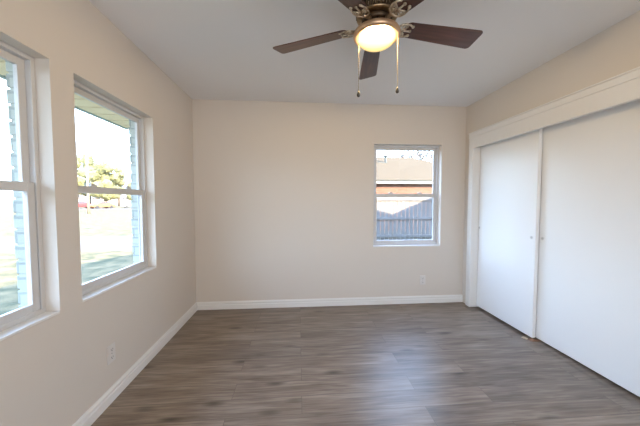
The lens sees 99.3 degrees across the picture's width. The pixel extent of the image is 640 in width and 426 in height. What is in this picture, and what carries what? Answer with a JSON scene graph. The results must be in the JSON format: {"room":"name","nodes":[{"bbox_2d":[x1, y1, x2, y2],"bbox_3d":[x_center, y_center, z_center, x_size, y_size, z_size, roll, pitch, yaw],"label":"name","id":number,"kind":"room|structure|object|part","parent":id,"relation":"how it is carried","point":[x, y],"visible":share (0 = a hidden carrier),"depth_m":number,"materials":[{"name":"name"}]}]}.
{"room":"empty bedroom","nodes":[
{"label":"empty bedroom","id":0,"kind":"room"},
{"bbox_2d":[0,0,195,425],"bbox_3d":[-1.305,0.086,0.611,0.100,2.540,5.300,0,3,-5],"label":"wall","id":1,"kind":"structure","parent":0,"point":[53,370],"depth_m":1.51,"materials":[{"name":"beige paint"}]},
{"bbox_2d":[0,40,59,340],"bbox_3d":[-1.342,-0.102,0.946,0.119,1.257,0.796,0,3,-5],"label":"window","id":2,"kind":"structure","parent":1,"relation":"in","point":[13,322],"depth_m":1.30,"materials":[{"name":"grey plastic"}]},
{"bbox_3d":[-1.384,-0.399,0.929,0.020,0.621,0.754,0,3,-5],"label":"sash","id":3,"kind":"part","parent":2,"relation":"part of","materials":[{"name":"grey plastic"}]},
{"bbox_3d":[-1.362,0.183,0.957,0.020,0.627,0.746,0,3,-5],"label":"sash","id":4,"kind":"part","parent":2,"relation":"part of","materials":[{"name":"grey plastic"}]},
{"bbox_3d":[-1.315,0.519,0.976,0.066,0.012,0.796,0,3,-5],"label":"sill","id":5,"kind":"part","parent":2,"relation":"part of","materials":[{"name":"white paint"}]},
{"bbox_2d":[107,342,115,364],"bbox_3d":[-1.338,0.900,1.745,0.008,0.116,0.072,0,3,-5],"label":"wall outlet","id":6,"kind":"object","parent":1,"relation":"attached to","point":[111,356],"visible":1,"depth_m":1.74,"materials":[{"name":"white plastic"}]},
{"bbox_2d":[74,80,156,301],"bbox_3d":[-1.416,-0.144,1.881,0.119,1.257,0.796,0,3,-5],"label":"window","id":7,"kind":"structure","parent":1,"relation":"in","point":[93,288],"depth_m":2.03,"materials":[{"name":"grey plastic"}]},
{"bbox_3d":[-1.458,-0.441,1.865,0.020,0.621,0.754,0,3,-5],"label":"sash","id":8,"kind":"part","parent":7,"relation":"part of","materials":[{"name":"grey plastic"}]},
{"bbox_3d":[-1.437,0.140,1.893,0.020,0.627,0.746,0,3,-5],"label":"sash","id":9,"kind":"part","parent":7,"relation":"part of","materials":[{"name":"grey plastic"}]},
{"bbox_3d":[-1.390,0.477,1.911,0.066,0.012,0.796,0,3,-5],"label":"sill","id":10,"kind":"part","parent":7,"relation":"part of","materials":[{"name":"white paint"}]},
{"bbox_2d":[72,302,196,425],"bbox_3d":[-1.303,1.178,1.363,0.016,0.092,3.700,0,3,-5],"label":"baseboard","id":11,"kind":"structure","parent":1,"relation":"attached to","point":[90,416],"depth_m":1.90,"materials":[{"name":"white paint"}]},
{"bbox_2d":[192,99,466,301],"bbox_3d":[0.596,-0.038,3.367,4.126,2.540,0.100,0,3,-5],"label":"wall","id":12,"kind":"structure","parent":0,"point":[284,191],"depth_m":3.26,"materials":[{"name":"beige paint"}]},
{"bbox_2d":[197,294,462,309],"bbox_3d":[0.176,1.089,3.327,3.276,0.092,0.016,0,3,-5],"label":"baseboard","id":13,"kind":"structure","parent":12,"relation":"attached to","point":[216,305],"depth_m":3.31,"materials":[{"name":"white paint"}]},
{"bbox_2d":[373,145,439,246],"bbox_3d":[1.074,-0.213,3.407,0.852,1.257,0.119,0,3,-5],"label":"window","id":14,"kind":"structure","parent":12,"relation":"in","point":[376,243],"depth_m":3.43,"materials":[{"name":"grey plastic"}]},
{"bbox_3d":[1.073,0.071,3.440,0.802,0.627,0.020,0,3,-5],"label":"sash","id":15,"kind":"part","parent":14,"relation":"part of","materials":[{"name":"grey plastic"}]},
{"bbox_3d":[1.071,-0.512,3.436,0.810,0.621,0.020,0,3,-5],"label":"sash","id":16,"kind":"part","parent":14,"relation":"part of","materials":[{"name":"grey plastic"}]},
{"bbox_3d":[1.076,0.410,3.409,0.852,0.012,0.066,0,3,-5],"label":"sill","id":17,"kind":"part","parent":14,"relation":"part of","materials":[{"name":"white paint"}]},
{"bbox_2d":[420,275,424,284],"bbox_3d":[1.287,0.840,3.408,0.072,0.116,0.008,0,3,-5],"label":"wall outlet","id":18,"kind":"object","parent":12,"relation":"attached to","point":[422,277],"visible":1,"depth_m":3.40,"materials":[{"name":"white plastic"}]},
{"bbox_2d":[89,0,639,106],"bbox_3d":[0.751,-1.220,0.716,4.226,0.060,5.300,0,3,-5],"label":"ceiling","id":19,"kind":"structure","parent":0,"point":[211,49],"depth_m":2.01,"materials":[{"name":"white paint"}]},
{"bbox_2d":[273,0,482,96],"bbox_3d":[0.332,-0.924,1.509,1.217,0.602,1.223,0,3,-5],"label":"ceiling fan","id":20,"kind":"object","parent":19,"relation":"hanging from","point":[377,29],"visible":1,"depth_m":1.49,"materials":[{"name":"brown wood"}]},
{"bbox_3d":[-0.056,-1.030,1.640,0.472,0.006,0.136,1,15,23],"label":"fan blade","id":21,"kind":"part","parent":20,"relation":"part of","materials":[{"name":"brown wood"}]},
{"bbox_3d":[0.046,-1.009,1.184,0.136,0.006,0.472,18,14,40],"label":"fan blade","id":22,"kind":"part","parent":20,"relation":"part of","materials":[{"name":"brown wood"}]},
{"bbox_3d":[0.206,-0.811,1.449,0.003,0.322,0.004,0,3,-5],"label":"pull chain","id":23,"kind":"part","parent":20,"relation":"part of","materials":[{"name":"gold metal"}]},
{"bbox_3d":[0.346,-1.041,1.879,0.136,0.006,0.472,-12,1,6],"label":"fan blade","id":24,"kind":"part","parent":20,"relation":"part of","materials":[{"name":"brown wood"}]},
{"bbox_3d":[0.309,-0.932,1.487,0.210,0.059,0.210,0,3,-5],"label":"lamp shade","id":25,"kind":"part","parent":20,"relation":"part of","materials":[{"name":"white glass"}]},
{"bbox_3d":[0.412,-0.819,1.440,0.003,0.305,0.004,0,3,-5],"label":"pull chain","id":26,"kind":"part","parent":20,"relation":"part of","materials":[{"name":"gold metal"}]},
{"bbox_3d":[0.512,-1.007,1.141,0.136,0.006,0.472,12,-4,-30],"label":"fan blade","id":27,"kind":"part","parent":20,"relation":"part of","materials":[{"name":"brown wood"}]},
{"bbox_3d":[0.698,-1.027,1.570,0.472,0.006,0.136,-1,-9,-13],"label":"fan blade","id":28,"kind":"part","parent":20,"relation":"part of","materials":[{"name":"brown wood"}]},
{"bbox_2d":[91,302,639,425],"bbox_3d":[0.725,1.297,0.852,4.076,0.100,5.150,0,3,-5],"label":"floor","id":29,"kind":"structure","parent":0,"point":[449,363],"depth_m":2.01,"materials":[{"name":"grey wood"}]},
{"bbox_2d":[528,337,540,341],"bbox_3d":[1.976,1.162,2.502,0.100,0.020,0.040,0,3,-5],"label":"floor guide","id":30,"kind":"object","parent":29,"relation":"on","point":[530,339],"visible":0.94,"depth_m":2.49,"materials":[{"name":"brown wood"}]},
{"bbox_2d":[462,11,639,302],"bbox_3d":[2.069,0.077,0.829,0.110,2.540,5.200,0,3,-5],"label":"wall","id":31,"kind":"structure","parent":0,"point":[615,50],"depth_m":2.15,"materials":[{"name":"beige paint"}]},
{"bbox_2d":[476,128,542,337],"bbox_3d":[1.940,0.146,2.857,0.036,1.981,0.788,0,3,-5],"label":"door","id":32,"kind":"structure","parent":31,"relation":"in","point":[510,168],"depth_m":2.76,"materials":[{"name":"white paint"}]},
{"bbox_2d":[465,66,639,306],"bbox_3d":[1.932,0.132,2.369,0.144,2.090,1.915,0,3,-5],"label":"trim","id":33,"kind":"structure","parent":31,"relation":"attached to","point":[474,153],"depth_m":3.22,"materials":[{"name":"white paint"}]},
{"bbox_2d":[473,77,639,147],"bbox_3d":[1.894,-0.789,2.325,0.036,0.125,1.785,0,3,-5],"label":"trim","id":34,"kind":"structure","parent":31,"relation":"attached to","point":[627,92],"depth_m":2.07,"materials":[{"name":"white paint"}]},
{"bbox_2d":[535,100,639,396],"bbox_3d":[2.052,0.184,2.004,0.036,1.981,1.006,0,3,-5],"label":"door","id":35,"kind":"structure","parent":31,"relation":"in","point":[588,303],"depth_m":2.03,"materials":[{"name":"white paint"}]},
{"label":"outside","id":36,"kind":"structure","parent":0,"visible":0},
{"bbox_2d":[0,236,133,252],"bbox_3d":[-37.774,1.280,8.311,68.400,0.062,3.900,0,3,-5],"label":"driveway","id":37,"kind":"structure","parent":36,"point":[87,243],"depth_m":10.32,"materials":[{"name":"concrete"}]},
{"bbox_3d":[6.688,-3.057,-0.829,17.570,4.310,9.850,0,3,-5],"label":"roof","id":38,"kind":"structure","parent":0,"visible":0},
{"bbox_2d":[0,74,128,129],"bbox_3d":[-2.076,-0.934,-1.429,0.048,0.176,9.850,0,3,-5],"label":"fascia","id":39,"kind":"object","parent":38,"relation":"attached to","point":[1,76],"visible":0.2,"depth_m":2.91,"materials":[{"name":"grey"}]},
{"bbox_2d":[0,58,129,128],"bbox_3d":[-1.670,-0.862,-1.394,0.763,0.016,9.830,0,3,-5],"label":"soffit","id":40,"kind":"structure","parent":38,"relation":"attached to","point":[81,102],"depth_m":2.73,"materials":[{"name":"beige"}]},
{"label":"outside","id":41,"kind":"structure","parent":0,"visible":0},
{"bbox_2d":[0,204,429,314],"bbox_3d":[-26.141,-1.035,61.398,280.000,0.200,240.000,0,3,-5],"label":"lawn","id":42,"kind":"structure","parent":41,"point":[94,264],"depth_m":8.27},
{"bbox_2d":[5,61,139,307],"bbox_3d":[6.777,0.240,-0.675,16.190,2.850,9.305,0,3,-5],"label":"brick wall","id":43,"kind":"structure","parent":42,"relation":"on","point":[18,201],"depth_m":1.33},
{"bbox_2d":[77,154,86,197],"bbox_3d":[-56.448,-8.101,61.893,6.209,13.893,6.187,0,3,-5],"label":"leafy tree","id":44,"kind":"object","parent":42,"relation":"on","point":[81,180],"visible":0.15,"depth_m":62.40,"materials":[{"name":"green plant"}]},
{"bbox_2d":[77,147,93,213],"bbox_3d":[-28.765,-3.986,33.627,2.000,8.201,0.330,0,3,-5],"label":"utility pole","id":45,"kind":"object","parent":42,"relation":"on","point":[86,148],"visible":0.96,"depth_m":33.54,"materials":[{"name":"brown"}]},
{"bbox_2d":[77,152,98,203],"bbox_3d":[-59.659,-8.802,71.442,6.975,14.430,6.889,-2,3,-33],"label":"leafy tree","id":46,"kind":"object","parent":42,"relation":"on","point":[92,166],"visible":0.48,"depth_m":70.00,"materials":[{"name":"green plant"}]},
{"bbox_2d":[83,159,121,207],"bbox_3d":[-49.792,-6.796,62.702,5.729,11.218,6.611,1,3,23],"label":"leafy tree","id":47,"kind":"object","parent":42,"relation":"on","point":[103,178],"visible":0.85,"depth_m":61.93,"materials":[{"name":"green plant"}]},
{"bbox_2d":[78,195,130,204],"bbox_3d":[-80.996,-5.153,102.744,19.000,4.300,9.000,0,3,-5],"label":"house","id":48,"kind":"structure","parent":42,"relation":"on","point":[123,200],"depth_m":99.19,"materials":[{"name":"beige"}]},
{"bbox_2d":[112,166,125,205],"bbox_3d":[-62.789,-8.371,83.893,6.361,12.451,5.432,0,3,-5],"label":"leafy tree","id":49,"kind":"object","parent":42,"relation":"on","point":[121,181],"visible":0.51,"depth_m":83.17,"materials":[{"name":"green plant"}]},
{"bbox_2d":[125,181,131,201],"bbox_3d":[-45.527,-5.140,67.903,4.951,7.452,6.707,1,3,15],"label":"leafy tree","id":50,"kind":"object","parent":42,"relation":"on","point":[128,197],"visible":0.05,"depth_m":65.15,"materials":[{"name":"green plant"}]},
{"bbox_2d":[376,197,432,239],"bbox_3d":[4.522,0.262,10.013,13.003,1.842,0.148,0,3,-5],"label":"fence","id":51,"kind":"object","parent":42,"relation":"on","point":[398,224],"visible":0.02,"depth_m":9.95,"materials":[{"name":"grey wood"}]},
{"bbox_3d":[4.518,0.187,10.045,13.000,0.088,0.040,0,3,-5],"label":"rail","id":52,"kind":"part","parent":51,"relation":"part of","materials":[{"name":"grey wood"}]},
{"bbox_3d":[4.518,0.837,10.075,13.000,0.088,0.040,0,3,-5],"label":"rail","id":53,"kind":"part","parent":51,"relation":"part of","materials":[{"name":"grey wood"}]},
{"bbox_3d":[4.518,-0.502,10.014,13.000,0.088,0.040,0,3,-5],"label":"rail","id":54,"kind":"part","parent":51,"relation":"part of","materials":[{"name":"grey wood"}]},
{"bbox_2d":[376,155,432,230],"bbox_3d":[2.259,-1.518,18.852,17.380,4.700,9.070,0,3,-5],"label":"house","id":55,"kind":"structure","parent":42,"relation":"on","point":[395,175],"depth_m":14.99,"materials":[{"name":"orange brick"}]},
{"bbox_2d":[376,151,432,161],"bbox_3d":[7.634,-3.603,27.821,7.735,7.974,8.373,-1,3,-28],"label":"bare tree","id":56,"kind":"object","parent":42,"relation":"on","point":[427,152],"visible":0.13,"depth_m":26.44,"materials":[{"name":"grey plant"}]},
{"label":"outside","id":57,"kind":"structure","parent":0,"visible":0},
{"bbox_2d":[0,208,132,209],"bbox_3d":[-72.638,-0.745,53.198,146.000,0.060,11.000,0,3,-5],"label":"street","id":58,"kind":"structure","parent":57,"point":[0,208],"depth_m":50.65,"materials":[{"name":"grey asphalt"}]},
{"bbox_2d":[79,202,86,207],"bbox_3d":[-51.260,-1.718,58.065,1.840,1.434,4.383,2,3,34],"label":"car","id":59,"kind":"object","parent":58,"relation":"on","point":[81,204],"visible":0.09,"depth_m":57.88,"materials":[{"name":"red paint"}]},
{"bbox_2d":[90,202,115,208],"bbox_3d":[-46.096,-1.691,57.472,1.840,1.434,4.383,1,3,22],"label":"car","id":60,"kind":"object","parent":58,"relation":"on","point":[96,205],"visible":0.93,"depth_m":56.80,"materials":[{"name":"white paint"}]},
{"bbox_2d":[121,202,130,207],"bbox_3d":[-41.749,-1.842,60.824,4.383,1.434,1.840,-3,4,-45],"label":"car","id":61,"kind":"object","parent":58,"relation":"on","point":[128,204],"visible":0.44,"depth_m":59.34,"materials":[{"name":"grey paint"}]}
]}

